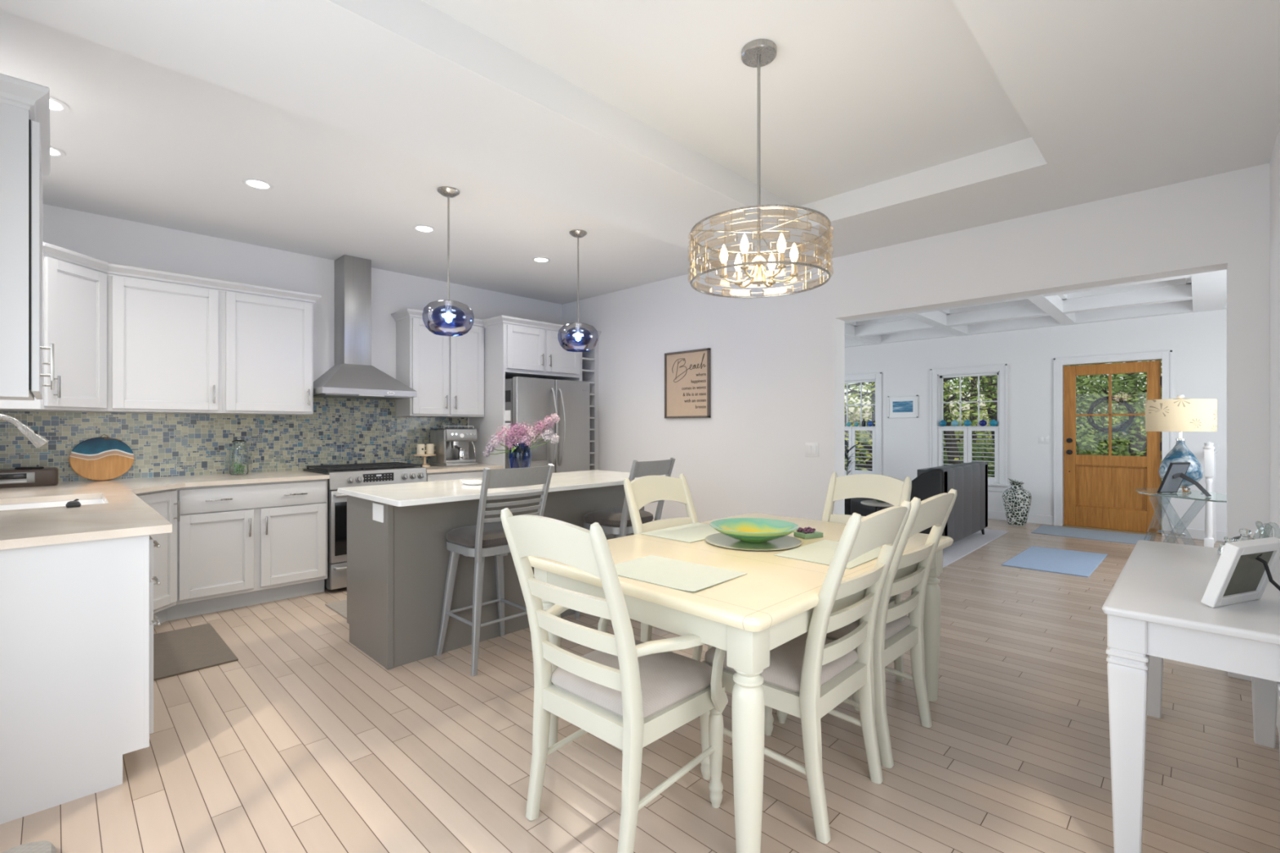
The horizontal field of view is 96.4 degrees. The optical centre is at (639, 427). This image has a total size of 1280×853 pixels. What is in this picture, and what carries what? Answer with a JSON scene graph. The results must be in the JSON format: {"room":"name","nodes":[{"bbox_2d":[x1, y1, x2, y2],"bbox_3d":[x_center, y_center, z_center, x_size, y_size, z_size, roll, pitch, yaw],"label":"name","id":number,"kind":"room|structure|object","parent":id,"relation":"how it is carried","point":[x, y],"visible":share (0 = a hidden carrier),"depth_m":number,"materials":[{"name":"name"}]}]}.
{"room":"dining room","nodes":[
{"label":"dining room","id":0,"kind":"room"},
{"bbox_2d":[0,204,562,482],"bbox_3d":[-2.617,-0.177,5.156,0.150,2.900,4.740,0,0,44],"label":"wall","id":1,"kind":"structure","parent":0,"point":[108,239],"depth_m":4.75,"materials":[{"name":"paint"}]},
{"bbox_2d":[0,241,107,412],"bbox_3d":[-3.665,-0.589,3.501,0.653,0.959,0.598,0,0,44],"label":"upper cabinet","id":2,"kind":"object","parent":1,"relation":"attached to","point":[74,284],"visible":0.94,"depth_m":3.50,"materials":[{"name":"white wood"}]},
{"bbox_2d":[105,262,222,413],"bbox_3d":[-3.348,-0.589,4.037,0.359,0.959,0.612,0,0,44],"label":"upper cabinet","id":3,"kind":"object","parent":1,"relation":"attached to","point":[164,329],"visible":0.95,"depth_m":3.92,"materials":[{"name":"white wood"}]},
{"bbox_2d":[216,280,321,414],"bbox_3d":[-2.907,-0.589,4.488,0.359,0.959,0.649,0,0,44],"label":"upper cabinet","id":4,"kind":"object","parent":1,"relation":"attached to","point":[268,332],"visible":0.94,"depth_m":4.36,"materials":[{"name":"white wood"}]},
{"bbox_2d":[313,254,417,399],"bbox_3d":[-2.393,-0.862,4.917,0.505,1.199,0.756,0,0,44],"label":"range hood","id":5,"kind":"object","parent":1,"relation":"attached to","point":[353,375],"visible":0.99,"depth_m":4.87,"materials":[{"name":"silver metal"}]},
{"bbox_2d":[391,307,484,417],"bbox_3d":[-1.917,-0.589,5.501,0.359,0.959,0.798,0,0,44],"label":"upper cabinet","id":6,"kind":"object","parent":1,"relation":"attached to","point":[446,373],"visible":0.8,"depth_m":5.34,"materials":[{"name":"white wood"}]},
{"bbox_2d":[0,8,728,304],"bbox_3d":[-1.648,-1.570,4.209,2.860,0.214,4.740,0,0,44],"label":"ceiling","id":7,"kind":"structure","parent":0,"point":[144,141],"depth_m":3.53,"materials":[{"name":"paint"}]},
{"bbox_2d":[49,97,69,111],"bbox_3d":[-2.668,-1.458,2.564,0.160,0.006,0.160,0,0,44],"label":"recessed light","id":8,"kind":"object","parent":7,"relation":"in","point":[55,105],"visible":0.32,"depth_m":2.60,"materials":[{"name":"white"}]},
{"bbox_2d":[241,178,273,190],"bbox_3d":[-2.286,-1.458,3.427,0.160,0.006,0.160,0,0,44],"label":"recessed light","id":9,"kind":"object","parent":7,"relation":"in","point":[253,183],"visible":1,"depth_m":3.42,"materials":[{"name":"white"}]},
{"bbox_2d":[422,186,474,336],"bbox_3d":[-1.180,-1.020,3.529,0.303,0.883,0.303,0,0,44],"label":"pendant lamp","id":10,"kind":"object","parent":7,"relation":"hanging from","point":[446,324],"visible":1,"depth_m":3.47,"materials":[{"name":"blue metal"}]},
{"bbox_2d":[557,229,598,351],"bbox_3d":[-0.463,-1.020,4.282,0.303,0.883,0.303,0,0,44],"label":"pendant lamp","id":11,"kind":"object","parent":7,"relation":"hanging from","point":[578,342],"visible":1,"depth_m":4.21,"materials":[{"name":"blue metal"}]},
{"bbox_2d":[0,519,1279,852],"bbox_3d":[1.676,1.333,4.471,7.250,0.120,9.860,0,0,44],"label":"floor","id":12,"kind":"structure","parent":0,"point":[304,742],"depth_m":2.18,"materials":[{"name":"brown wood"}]},
{"bbox_2d":[2,840,56,852],"bbox_3d":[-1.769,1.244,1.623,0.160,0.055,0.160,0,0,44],"label":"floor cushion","id":13,"kind":"object","parent":12,"relation":"on","point":[42,846],"visible":1,"depth_m":1.66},
{"bbox_2d":[0,534,160,824],"bbox_3d":[-2.155,0.832,2.063,0.464,0.882,0.649,0,0,44],"label":"base cabinet","id":14,"kind":"object","parent":12,"relation":"on","point":[77,626],"visible":0.97,"depth_m":1.96,"materials":[{"name":"white wood"}]},
{"bbox_2d":[135,488,179,626],"bbox_3d":[-3.451,0.832,3.522,0.920,0.882,0.926,0,0,44],"label":"base cabinet","id":15,"kind":"object","parent":12,"relation":"on","point":[165,502],"visible":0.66,"depth_m":3.66,"materials":[{"name":"white wood"}]},
{"bbox_2d":[0,470,329,550],"bbox_3d":[-2.521,0.374,3.239,2.663,0.030,1.828,0,0,44],"label":"countertop","id":16,"kind":"structure","parent":15,"relation":"on","point":[123,513],"depth_m":2.51,"materials":[{"name":"stone"}]},
{"bbox_2d":[0,413,48,448],"bbox_3d":[-2.992,0.146,2.680,0.095,0.427,0.314,0,0,44],"label":"faucet","id":17,"kind":"object","parent":16,"relation":"on","point":[34,437],"visible":1,"depth_m":2.75,"materials":[{"name":"silver metal"}]},
{"bbox_2d":[0,467,58,488],"bbox_3d":[-3.818,0.306,3.512,0.219,0.103,0.350,0,0,44],"label":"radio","id":18,"kind":"object","parent":16,"relation":"on","point":[9,477],"visible":0.99,"depth_m":3.48,"materials":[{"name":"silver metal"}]},
{"bbox_2d":[0,498,105,511],"bbox_3d":[-2.899,0.481,2.793,0.634,0.183,0.449,0,0,44],"label":"sink","id":19,"kind":"object","parent":16,"relation":"in","point":[92,501],"visible":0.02,"depth_m":3.00,"materials":[{"name":"white ceramic"}]},
{"bbox_2d":[68,434,133,480],"bbox_3d":[-3.670,0.200,3.908,0.068,0.317,0.324,0,0,44],"label":"serving board","id":20,"kind":"object","parent":16,"relation":"on","point":[97,459],"visible":1,"depth_m":3.90,"materials":[{"name":"wood"}]},
{"bbox_2d":[229,436,248,475],"bbox_3d":[-3.082,0.213,4.401,0.120,0.288,0.120,0,0,44],"label":"glass jar","id":21,"kind":"object","parent":16,"relation":"on","point":[238,451],"visible":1,"depth_m":4.36,"materials":[{"name":"clear"}]},
{"bbox_2d":[153,623,238,680],"bbox_3d":[-2.632,1.268,3.273,0.820,0.009,0.405,0,0,44],"label":"kitchen mat","id":22,"kind":"object","parent":12,"relation":"on","point":[190,649],"visible":0.64,"depth_m":3.23,"materials":[{"name":"fabric"}]},
{"bbox_2d":[174,479,327,619],"bbox_3d":[-2.913,0.832,4.264,0.654,0.882,0.910,0,0,44],"label":"base cabinet","id":23,"kind":"object","parent":12,"relation":"on","point":[239,545],"visible":0.94,"depth_m":4.03,"materials":[{"name":"white wood"}]},
{"bbox_2d":[324,599,346,618],"bbox_3d":[-1.758,1.268,4.275,0.490,0.009,0.940,0,0,44],"label":"kitchen mat","id":24,"kind":"object","parent":12,"relation":"on","point":[340,606],"visible":0.23,"depth_m":4.04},
{"bbox_2d":[302,462,426,590],"bbox_3d":[-2.303,0.780,4.846,0.694,0.925,0.795,0,0,44],"label":"gas range","id":25,"kind":"object","parent":12,"relation":"on","point":[349,475],"visible":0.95,"depth_m":4.44,"materials":[{"name":"silver metal"}]},
{"bbox_2d":[302,466,418,474],"bbox_3d":[-2.342,0.351,4.884,0.585,0.012,0.795,0,0,44],"label":"cooktop","id":26,"kind":"object","parent":25,"relation":"in","point":[314,469],"depth_m":4.68,"materials":[{"name":"metal"}]},
{"bbox_2d":[426,470,483,481],"bbox_3d":[-1.792,0.832,5.411,0.654,0.882,0.748,0,0,44],"label":"base cabinet","id":27,"kind":"object","parent":12,"relation":"on","point":[431,477],"visible":0.03,"depth_m":5.13,"materials":[{"name":"white wood"}]},
{"bbox_2d":[413,463,502,473],"bbox_3d":[-1.800,0.374,5.418,0.650,0.030,0.751,0,0,44],"label":"countertop","id":28,"kind":"structure","parent":27,"relation":"on","point":[432,468],"depth_m":5.22,"materials":[{"name":"stone"}]},
{"bbox_2d":[430,426,477,466],"bbox_3d":[-1.768,0.169,5.487,0.404,0.379,0.320,0,0,44],"label":"espresso machine","id":29,"kind":"object","parent":28,"relation":"on","point":[446,442],"visible":1,"depth_m":5.42,"materials":[{"name":"silver metal"}]},
{"bbox_2d":[430,462,477,466],"bbox_3d":[-1.794,0.344,5.512,0.330,0.028,0.320,0,0,44],"label":"tray","id":30,"kind":"object","parent":28,"relation":"on","point":[438,464],"depth_m":5.38,"materials":[{"name":"silver metal"}]},
{"bbox_2d":[436,463,554,675],"bbox_3d":[-0.799,0.737,3.178,0.541,1.077,0.436,0,0,44],"label":"bar stool","id":31,"kind":"object","parent":12,"relation":"on","point":[480,540],"visible":0.83,"depth_m":3.05,"materials":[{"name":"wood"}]},
{"bbox_2d":[337,470,673,670],"bbox_3d":[-0.778,0.816,3.857,0.880,0.914,2.065,0,0,44],"label":"kitchen island","id":32,"kind":"object","parent":12,"relation":"on","point":[398,557],"visible":0.66,"depth_m":3.24,"materials":[{"name":"wood"}]},
{"bbox_2d":[373,502,383,522],"bbox_3d":[-1.415,0.458,3.093,0.137,0.094,0.007,0,0,44],"label":"outlet","id":33,"kind":"object","parent":32,"relation":"attached to","point":[378,508],"depth_m":3.08,"materials":[{"name":"white plastic"}]},
{"bbox_2d":[508,443,531,468],"bbox_3d":[-0.884,0.234,4.218,0.168,0.243,0.168,0,0,44],"label":"flower vase","id":34,"kind":"object","parent":32,"relation":"on","point":[521,456],"visible":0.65,"depth_m":4.15,"materials":[{"name":"blue glass"}]},
{"bbox_2d":[482,413,559,457],"bbox_3d":[-0.875,0.088,4.233,0.558,0.401,0.194,0,0,-19],"label":"bouquet","id":35,"kind":"object","parent":34,"relation":"in","point":[490,446],"visible":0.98,"depth_m":4.22,"materials":[{"name":"pink plant"}]},
{"bbox_2d":[468,315,583,468],"bbox_3d":[-1.199,0.104,5.996,0.702,2.338,1.006,0,0,44],"label":"cabinet","id":36,"kind":"object","parent":12,"relation":"on","point":[513,346],"visible":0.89,"depth_m":5.65,"materials":[{"name":"white wood"}]},
{"bbox_2d":[505,376,590,472],"bbox_3d":[-1.094,0.386,5.922,0.878,1.735,0.905,0,0,44],"label":"refrigerator","id":37,"kind":"object","parent":12,"relation":"on","point":[532,399],"visible":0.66,"depth_m":5.66,"materials":[{"name":"silver metal"}]},
{"bbox_2d":[581,328,601,470],"bbox_3d":[-0.743,0.104,6.432,0.648,2.338,0.250,0,0,44],"label":"wine rack","id":38,"kind":"object","parent":12,"relation":"on","point":[589,360],"visible":0.16,"depth_m":6.31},
{"bbox_2d":[500,507,728,852],"bbox_3d":[-0.084,0.764,1.864,0.624,1.024,0.640,0,0,42],"label":"armchair","id":39,"kind":"object","parent":12,"relation":"on","point":[628,693],"visible":0.98,"depth_m":1.73,"materials":[{"name":"beige paint"}]},
{"bbox_2d":[551,639,711,719],"bbox_3d":[-0.025,0.821,1.929,0.449,0.073,0.416,0,0,42],"label":"seat cushion","id":40,"kind":"object","parent":39,"relation":"on","point":[671,682],"depth_m":1.81,"materials":[{"name":"fabric"}]},
{"bbox_2d":[574,457,675,619],"bbox_3d":[-0.091,0.737,3.817,0.541,1.077,0.436,0,0,38],"label":"bar stool","id":41,"kind":"object","parent":12,"relation":"on","point":[616,522],"visible":0.43,"depth_m":3.68,"materials":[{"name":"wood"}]},
{"bbox_2d":[623,473,712,661],"bbox_3d":[0.267,0.764,2.819,0.465,1.024,0.624,0,0,-44],"label":"dining chair","id":42,"kind":"object","parent":12,"relation":"on","point":[642,491],"visible":0.3,"depth_m":2.99,"materials":[{"name":"beige paint"}]},
{"bbox_2d":[528,512,953,852],"bbox_3d":[0.499,0.893,2.504,1.124,0.760,1.664,0,0,45],"label":"dining table","id":43,"kind":"object","parent":12,"relation":"on","point":[747,616],"visible":0.52,"depth_m":1.80,"materials":[{"name":"beige paint"}]},
{"bbox_2d":[639,522,720,542],"bbox_3d":[0.264,0.511,2.818,0.315,0.002,0.440,0,0,44],"label":"placemat","id":44,"kind":"object","parent":43,"relation":"on","point":[692,532],"visible":0.79,"depth_m":2.79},
{"bbox_2d":[614,555,746,591],"bbox_3d":[0.107,0.508,2.034,0.440,0.007,0.315,0,0,41],"label":"placemat","id":45,"kind":"object","parent":43,"relation":"on","point":[660,571],"visible":0.91,"depth_m":2.01,"materials":[{"name":"fabric"}]},
{"bbox_2d":[705,533,801,551],"bbox_3d":[0.507,0.509,2.580,0.426,0.008,0.426,0,0,44],"label":"charger plate","id":46,"kind":"object","parent":43,"relation":"on","point":[720,540],"visible":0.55,"depth_m":2.52,"materials":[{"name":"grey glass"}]},
{"bbox_2d":[709,517,799,542],"bbox_3d":[0.514,0.473,2.587,0.397,0.071,0.397,0,0,44],"label":"glass bowl","id":47,"kind":"object","parent":46,"relation":"on","point":[748,530],"visible":1,"depth_m":2.67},
{"bbox_2d":[793,526,822,539],"bbox_3d":[0.792,0.490,2.693,0.110,0.045,0.080,0,0,-26],"label":"tray","id":48,"kind":"object","parent":43,"relation":"on","point":[808,532],"visible":1,"depth_m":2.67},
{"bbox_2d":[774,539,881,568],"bbox_3d":[0.803,0.511,2.347,0.315,0.002,0.440,0,0,44],"label":"placemat","id":49,"kind":"object","parent":43,"relation":"on","point":[822,552],"visible":0.69,"depth_m":2.32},
{"bbox_2d":[699,500,911,844],"bbox_3d":[0.593,0.764,2.032,0.624,1.024,0.465,0,0,44],"label":"dining chair","id":50,"kind":"object","parent":12,"relation":"on","point":[807,676],"visible":0.66,"depth_m":1.86,"materials":[{"name":"beige paint"}]},
{"bbox_2d":[704,632,857,693],"bbox_3d":[0.523,0.821,2.100,0.416,0.073,0.449,0,0,44],"label":"seat cushion","id":51,"kind":"object","parent":50,"relation":"on","point":[784,675],"depth_m":1.94,"materials":[{"name":"fabric"}]},
{"bbox_2d":[776,488,956,768],"bbox_3d":[0.963,0.764,2.419,0.465,1.024,0.624,0,0,-45],"label":"dining chair","id":52,"kind":"object","parent":12,"relation":"on","point":[896,633],"visible":0.52,"depth_m":2.25,"materials":[{"name":"beige paint"}]},
{"bbox_2d":[806,614,910,640],"bbox_3d":[0.895,0.821,2.488,0.449,0.073,0.416,0,0,-45],"label":"seat cushion","id":53,"kind":"object","parent":52,"relation":"on","point":[895,629],"depth_m":2.33,"materials":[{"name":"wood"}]},
{"bbox_2d":[822,471,911,711],"bbox_3d":[1.047,0.764,2.927,0.640,1.024,0.624,0,0,-43],"label":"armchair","id":54,"kind":"object","parent":12,"relation":"on","point":[892,491],"visible":0.2,"depth_m":3.11,"materials":[{"name":"beige paint"}]},
{"bbox_2d":[942,528,1008,568],"bbox_3d":[2.619,1.267,7.018,2.740,0.010,2.600,0,0,44],"label":"area rug","id":55,"kind":"object","parent":12,"relation":"on","point":[966,545],"visible":0.23,"depth_m":6.18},
{"bbox_2d":[860,500,893,512],"bbox_3d":[2.477,1.014,5.870,0.400,0.499,0.400,0,0,44],"label":"end table","id":56,"kind":"object","parent":55,"relation":"on","point":[869,503],"visible":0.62,"depth_m":5.81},
{"bbox_2d":[850,461,987,542],"bbox_3d":[3.211,0.831,6.522,0.940,0.864,1.660,0,0,44],"label":"sofa","id":57,"kind":"object","parent":55,"relation":"on","point":[968,515],"visible":0.58,"depth_m":6.08,"materials":[{"name":"black fabric"}]},
{"bbox_2d":[1001,478,1031,525],"bbox_3d":[4.967,0.972,7.547,0.330,0.601,0.330,0,0,44],"label":"floor vase","id":58,"kind":"object","parent":12,"relation":"on","point":[1016,500],"visible":1,"depth_m":7.45,"materials":[{"name":"ceramic"}]},
{"bbox_2d":[1001,546,1107,577],"bbox_3d":[4.013,1.268,5.515,0.655,0.008,1.240,0,0,44],"label":"rug","id":59,"kind":"object","parent":12,"relation":"on","point":[1078,563],"visible":1,"depth_m":5.43,"materials":[{"name":"fabric"}]},
{"bbox_2d":[1031,524,1151,544],"bbox_3d":[5.368,1.268,6.827,1.060,0.008,0.770,0,0,44],"label":"door mat","id":60,"kind":"object","parent":12,"relation":"on","point":[1119,537],"visible":0.86,"depth_m":6.80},
{"bbox_2d":[1134,488,1226,543],"bbox_3d":[5.074,0.950,5.331,0.730,0.695,1.023,0,0,44],"label":"glass side table","id":61,"kind":"object","parent":12,"relation":"on","point":[1193,495],"visible":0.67,"depth_m":5.32,"materials":[{"name":"white"}]},
{"bbox_2d":[1145,394,1217,492],"bbox_3d":[5.239,0.144,5.549,0.600,0.935,0.372,0,0,-2],"label":"table lamp","id":62,"kind":"object","parent":61,"relation":"on","point":[1180,415],"visible":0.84,"depth_m":5.42,"materials":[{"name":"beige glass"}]},
{"bbox_2d":[1157,462,1211,497],"bbox_3d":[4.964,0.464,5.225,0.200,0.295,0.314,0,0,-7],"label":"picture frame","id":63,"kind":"object","parent":61,"relation":"on","point":[1175,474],"visible":1,"depth_m":5.28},
{"bbox_2d":[1102,540,1279,852],"bbox_3d":[1.967,0.893,1.986,0.444,0.760,1.370,0,0,44],"label":"desk","id":64,"kind":"object","parent":12,"relation":"on","point":[1155,611],"visible":0.82,"depth_m":1.64,"materials":[{"name":"wood"}]},
{"bbox_2d":[1200,537,1279,608],"bbox_3d":[1.760,0.416,1.623,0.245,0.191,0.155,0,0,-21],"label":"picture frame","id":65,"kind":"object","parent":64,"relation":"on","point":[1243,570],"visible":1,"depth_m":1.64,"materials":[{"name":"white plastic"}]},
{"bbox_2d":[1232,528,1255,542],"bbox_3d":[2.479,0.463,2.345,0.065,0.100,0.065,0,0,19],"label":"glass bottle","id":66,"kind":"object","parent":64,"relation":"on","point":[1245,534],"visible":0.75,"depth_m":2.33,"materials":[{"name":"white"}]},
{"bbox_2d":[1202,441,1218,547],"bbox_3d":[6.211,0.614,6.213,1.361,1.318,0.090,0,0,-43],"label":"stair railing","id":67,"kind":"object","parent":12,"relation":"on","point":[1211,449],"visible":0.9,"depth_m":5.77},
{"bbox_2d":[0,0,1279,272],"bbox_3d":[0.473,-1.495,2.123,3.090,0.364,4.720,0,0,44],"label":"ceiling","id":68,"kind":"structure","parent":0,"point":[1113,98],"depth_m":2.33,"materials":[{"name":"paint"}]},
{"bbox_2d":[421,0,1031,205],"bbox_3d":[0.461,-1.573,2.227,1.372,0.208,3.070,0,0,44],"label":"ceiling","id":69,"kind":"structure","parent":0,"point":[855,94],"depth_m":2.38,"materials":[{"name":"paint"}]},
{"bbox_2d":[689,39,831,297],"bbox_3d":[0.462,-1.016,2.228,0.550,0.905,0.550,0,0,44],"label":"chandelier","id":70,"kind":"object","parent":69,"relation":"hanging from","point":[757,53],"visible":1,"depth_m":2.21,"materials":[{"name":"silver metal"}]},
{"bbox_2d":[562,163,1269,672],"bbox_3d":[1.212,-0.177,4.819,5.800,2.900,0.170,0,0,44],"label":"wall","id":71,"kind":"structure","parent":0,"point":[778,362],"depth_m":4.45,"materials":[{"name":"paint"}]},
{"bbox_2d":[664,347,711,418],"bbox_3d":[0.443,-0.412,5.427,0.544,0.636,0.034,0,0,44],"label":"wall sign","id":72,"kind":"object","parent":71,"relation":"attached to","point":[687,374],"visible":1,"depth_m":5.42,"materials":[{"name":"paper"}]},
{"bbox_2d":[804,442,818,457],"bbox_3d":[1.364,0.173,4.545,0.115,0.116,0.010,0,0,44],"label":"light switch","id":73,"kind":"object","parent":71,"relation":"attached to","point":[811,449],"visible":1,"depth_m":4.54,"materials":[{"name":"white plastic"}]},
{"bbox_2d":[845,277,1191,326],"bbox_3d":[2.999,-1.497,6.527,4.730,0.060,4.530,0,0,44],"label":"trim","id":74,"kind":"structure","parent":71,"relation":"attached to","point":[1188,280],"depth_m":6.48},
{"bbox_2d":[844,269,1226,347],"bbox_3d":[3.332,-1.426,6.202,6.900,0.202,4.770,0,0,44],"label":"ceiling","id":75,"kind":"structure","parent":71,"relation":"attached to","point":[1207,291],"depth_m":6.82,"materials":[{"name":"paint"}]},
{"bbox_2d":[844,309,1226,531],"bbox_3d":[5.051,-0.177,7.962,7.200,3.000,0.150,0,0,44],"label":"wall","id":76,"kind":"structure","parent":0,"point":[1197,341],"depth_m":7.62,"materials":[{"name":"paint"}]},
{"bbox_2d":[844,378,875,475],"bbox_3d":[3.527,-0.007,9.450,0.800,1.560,0.150,0,0,44],"label":"window","id":77,"kind":"structure","parent":76,"relation":"in","point":[866,380],"depth_m":9.38,"materials":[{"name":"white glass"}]},
{"bbox_2d":[844,426,875,474],"bbox_3d":[3.482,0.368,9.405,0.800,0.779,0.058,0,0,44],"label":"window shutters","id":78,"kind":"object","parent":77,"relation":"attached to","point":[851,433],"visible":0.58,"depth_m":9.32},
{"bbox_2d":[844,372,881,475],"bbox_3d":[3.463,0.003,9.385,1.020,1.760,0.073,0,0,44],"label":"trim","id":79,"kind":"structure","parent":76,"relation":"attached to","point":[877,376],"depth_m":9.08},
{"bbox_2d":[888,395,918,417],"bbox_3d":[4.047,-0.327,8.821,0.444,0.344,0.022,0,0,44],"label":"framed picture","id":80,"kind":"object","parent":76,"relation":"attached to","point":[905,406],"visible":1,"depth_m":8.81,"materials":[{"name":"white plastic"}]},
{"bbox_2d":[893,400,912,412],"bbox_3d":[4.048,-0.327,8.821,0.300,0.170,0.002,0,0,44],"label":"print","id":81,"kind":"object","parent":80,"relation":"attached to","point":[898,406],"depth_m":8.82},
{"bbox_2d":[937,371,999,484],"bbox_3d":[4.747,-0.007,8.259,0.800,1.560,0.150,0,0,44],"label":"window","id":82,"kind":"structure","parent":76,"relation":"in","point":[940,402],"depth_m":8.35,"materials":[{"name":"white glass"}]},
{"bbox_2d":[937,426,999,482],"bbox_3d":[4.702,0.368,8.213,0.800,0.779,0.058,0,0,44],"label":"window shutters","id":83,"kind":"object","parent":82,"relation":"attached to","point":[967,434],"visible":0.78,"depth_m":8.19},
{"bbox_2d":[930,364,1008,492],"bbox_3d":[4.683,0.003,8.194,1.020,1.760,0.073,0,0,44],"label":"trim","id":84,"kind":"structure","parent":76,"relation":"attached to","point":[1002,486],"depth_m":7.94,"materials":[{"name":"wood"}]},
{"bbox_2d":[987,510,1226,542],"bbox_3d":[4.993,1.216,7.903,6.900,0.115,0.014,0,0,44],"label":"baseboard","id":85,"kind":"structure","parent":76,"relation":"attached to","point":[1197,534],"depth_m":7.49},
{"bbox_2d":[1062,524,1161,535],"bbox_3d":[5.875,1.266,7.150,0.955,0.014,0.160,0,0,44],"label":"trim","id":86,"kind":"structure","parent":76,"relation":"attached to","point":[1063,525],"depth_m":7.08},
{"bbox_2d":[1063,360,1161,533],"bbox_3d":[5.847,0.228,7.108,0.957,2.060,0.108,0,0,44],"label":"door","id":87,"kind":"structure","parent":76,"relation":"in","point":[1100,492],"depth_m":7.13,"materials":[{"name":"brown wood"}]},
{"bbox_2d":[1086,395,1137,435],"bbox_3d":[5.920,-0.117,7.172,0.513,0.564,0.141,0,0,44],"label":"wreath","id":88,"kind":"object","parent":87,"relation":"hanging from","point":[1127,422],"visible":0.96,"depth_m":7.15,"materials":[{"name":"blue plant"}]},
{"bbox_2d":[1095,413,1137,435],"bbox_3d":[5.946,-0.034,7.147,0.442,0.398,0.141,0,0,44],"label":"greenery","id":89,"kind":"object","parent":88,"relation":"on","point":[1127,422],"depth_m":7.11,"materials":[{"name":"green plant"}]},
{"bbox_2d":[1053,350,1172,537],"bbox_3d":[5.817,0.183,7.090,1.135,2.180,0.026,0,0,44],"label":"trim","id":90,"kind":"structure","parent":76,"relation":"attached to","point":[1166,357],"depth_m":7.14,"materials":[{"name":"wood"}]},
{"bbox_2d":[1269,125,1279,538],"bbox_3d":[1.532,-0.177,1.104,0.150,2.900,4.740,0,0,44],"label":"wall","id":91,"kind":"structure","parent":0,"point":[1274,164],"depth_m":2.65,"materials":[{"name":"paint"}]},
{"bbox_3d":[-2.146,-0.177,1.488,5.650,2.900,0.150,0,0,44],"label":"wall","id":92,"kind":"structure","parent":0,"visible":0},
{"bbox_2d":[0,73,53,400],"bbox_3d":[-2.391,-0.615,2.086,0.891,1.026,0.359,0,0,44],"label":"upper cabinet","id":93,"kind":"object","parent":92,"relation":"attached to","point":[24,105],"visible":1,"depth_m":1.88,"materials":[{"name":"white wood"}]},
{"bbox_2d":[0,396,467,482],"bbox_3d":[-2.944,0.029,4.709,0.005,0.660,3.340,0,0,44],"label":"backsplash","id":94,"kind":"structure","parent":92,"relation":"attached to","point":[339,431],"depth_m":4.42,"materials":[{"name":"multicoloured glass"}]},
{"label":"outside","id":95,"kind":"structure","parent":0,"visible":0},
{"bbox_2d":[857,449,1161,529],"bbox_3d":[18.862,1.823,30.047,65.000,0.100,50.650,0,0,44],"label":"ground","id":96,"kind":"structure","parent":95,"point":[990,464],"depth_m":28.10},
{"bbox_2d":[848,382,969,433],"bbox_3d":[8.845,-2.038,20.957,6.293,7.654,4.300,0,0,29],"label":"tree","id":97,"kind":"object","parent":96,"relation":"on","point":[872,392],"visible":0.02,"depth_m":21.73,"materials":[{"name":"green plant"}]},
{"bbox_2d":[844,378,982,471],"bbox_3d":[5.413,-1.135,12.353,4.646,5.910,4.648,0,0,-14],"label":"tree","id":98,"kind":"object","parent":96,"relation":"on","point":[864,393],"visible":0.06,"depth_m":12.78,"materials":[{"name":"green plant"}]},
{"bbox_2d":[847,377,993,460],"bbox_3d":[6.045,-1.038,13.033,4.229,5.680,4.802,0,0,44],"label":"tree","id":99,"kind":"object","parent":96,"relation":"on","point":[945,384],"visible":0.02,"depth_m":12.72,"materials":[{"name":"green plant"}]},
{"bbox_2d":[848,375,997,464],"bbox_3d":[5.645,-1.277,12.169,4.804,6.184,3.884,0,0,44],"label":"tree","id":100,"kind":"object","parent":96,"relation":"on","point":[956,381],"visible":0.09,"depth_m":11.29,"materials":[{"name":"green plant"}]},
{"bbox_2d":[951,375,997,446],"bbox_3d":[7.562,-1.773,13.305,4.124,7.189,3.821,0,0,-24],"label":"tree","id":101,"kind":"object","parent":96,"relation":"on","point":[988,396],"visible":0.02,"depth_m":12.47,"materials":[{"name":"green plant"}]},
{"bbox_2d":[964,377,997,456],"bbox_3d":[10.057,-2.037,17.652,5.581,7.672,4.308,0,0,16],"label":"tree","id":102,"kind":"object","parent":96,"relation":"on","point":[974,380],"visible":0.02,"depth_m":17.71,"materials":[{"name":"green plant"}]},
{"bbox_2d":[848,401,1145,473],"bbox_3d":[11.238,0.409,21.180,14.653,2.890,4.178,0,0,44],"label":"undergrowth","id":103,"kind":"object","parent":96,"relation":"on","point":[1144,429],"visible":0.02,"depth_m":19.54,"materials":[{"name":"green plant"}]},
{"bbox_2d":[844,429,1161,510],"bbox_3d":[8.134,0.936,14.769,9.160,1.839,2.676,0,0,44],"label":"undergrowth","id":104,"kind":"object","parent":96,"relation":"on","point":[984,446],"visible":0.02,"depth_m":13.63,"materials":[{"name":"green plant"}]},
{"bbox_2d":[943,363,1161,456],"bbox_3d":[6.910,-0.852,10.851,4.692,5.358,3.749,0,0,26],"label":"tree","id":105,"kind":"object","parent":96,"relation":"on","point":[993,395],"visible":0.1,"depth_m":10.45,"materials":[{"name":"green plant"}]},
{"bbox_2d":[996,364,1145,454],"bbox_3d":[10.346,-1.867,14.184,4.690,7.352,6.056,0,0,40],"label":"tree","id":106,"kind":"object","parent":96,"relation":"on","point":[1095,409],"visible":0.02,"depth_m":13.25,"materials":[{"name":"green plant"}]},
{"bbox_2d":[1074,360,1161,456],"bbox_3d":[10.056,-1.208,11.919,4.906,6.030,4.063,0,0,15],"label":"tree","id":107,"kind":"object","parent":96,"relation":"on","point":[1134,380],"visible":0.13,"depth_m":11.20,"materials":[{"name":"green plant"}]},
{"bbox_2d":[1075,362,1161,483],"bbox_3d":[8.790,-1.076,9.161,3.895,5.785,3.623,0,0,33],"label":"tree","id":108,"kind":"object","parent":96,"relation":"on","point":[1143,452],"visible":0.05,"depth_m":9.69,"materials":[{"name":"green plant"}]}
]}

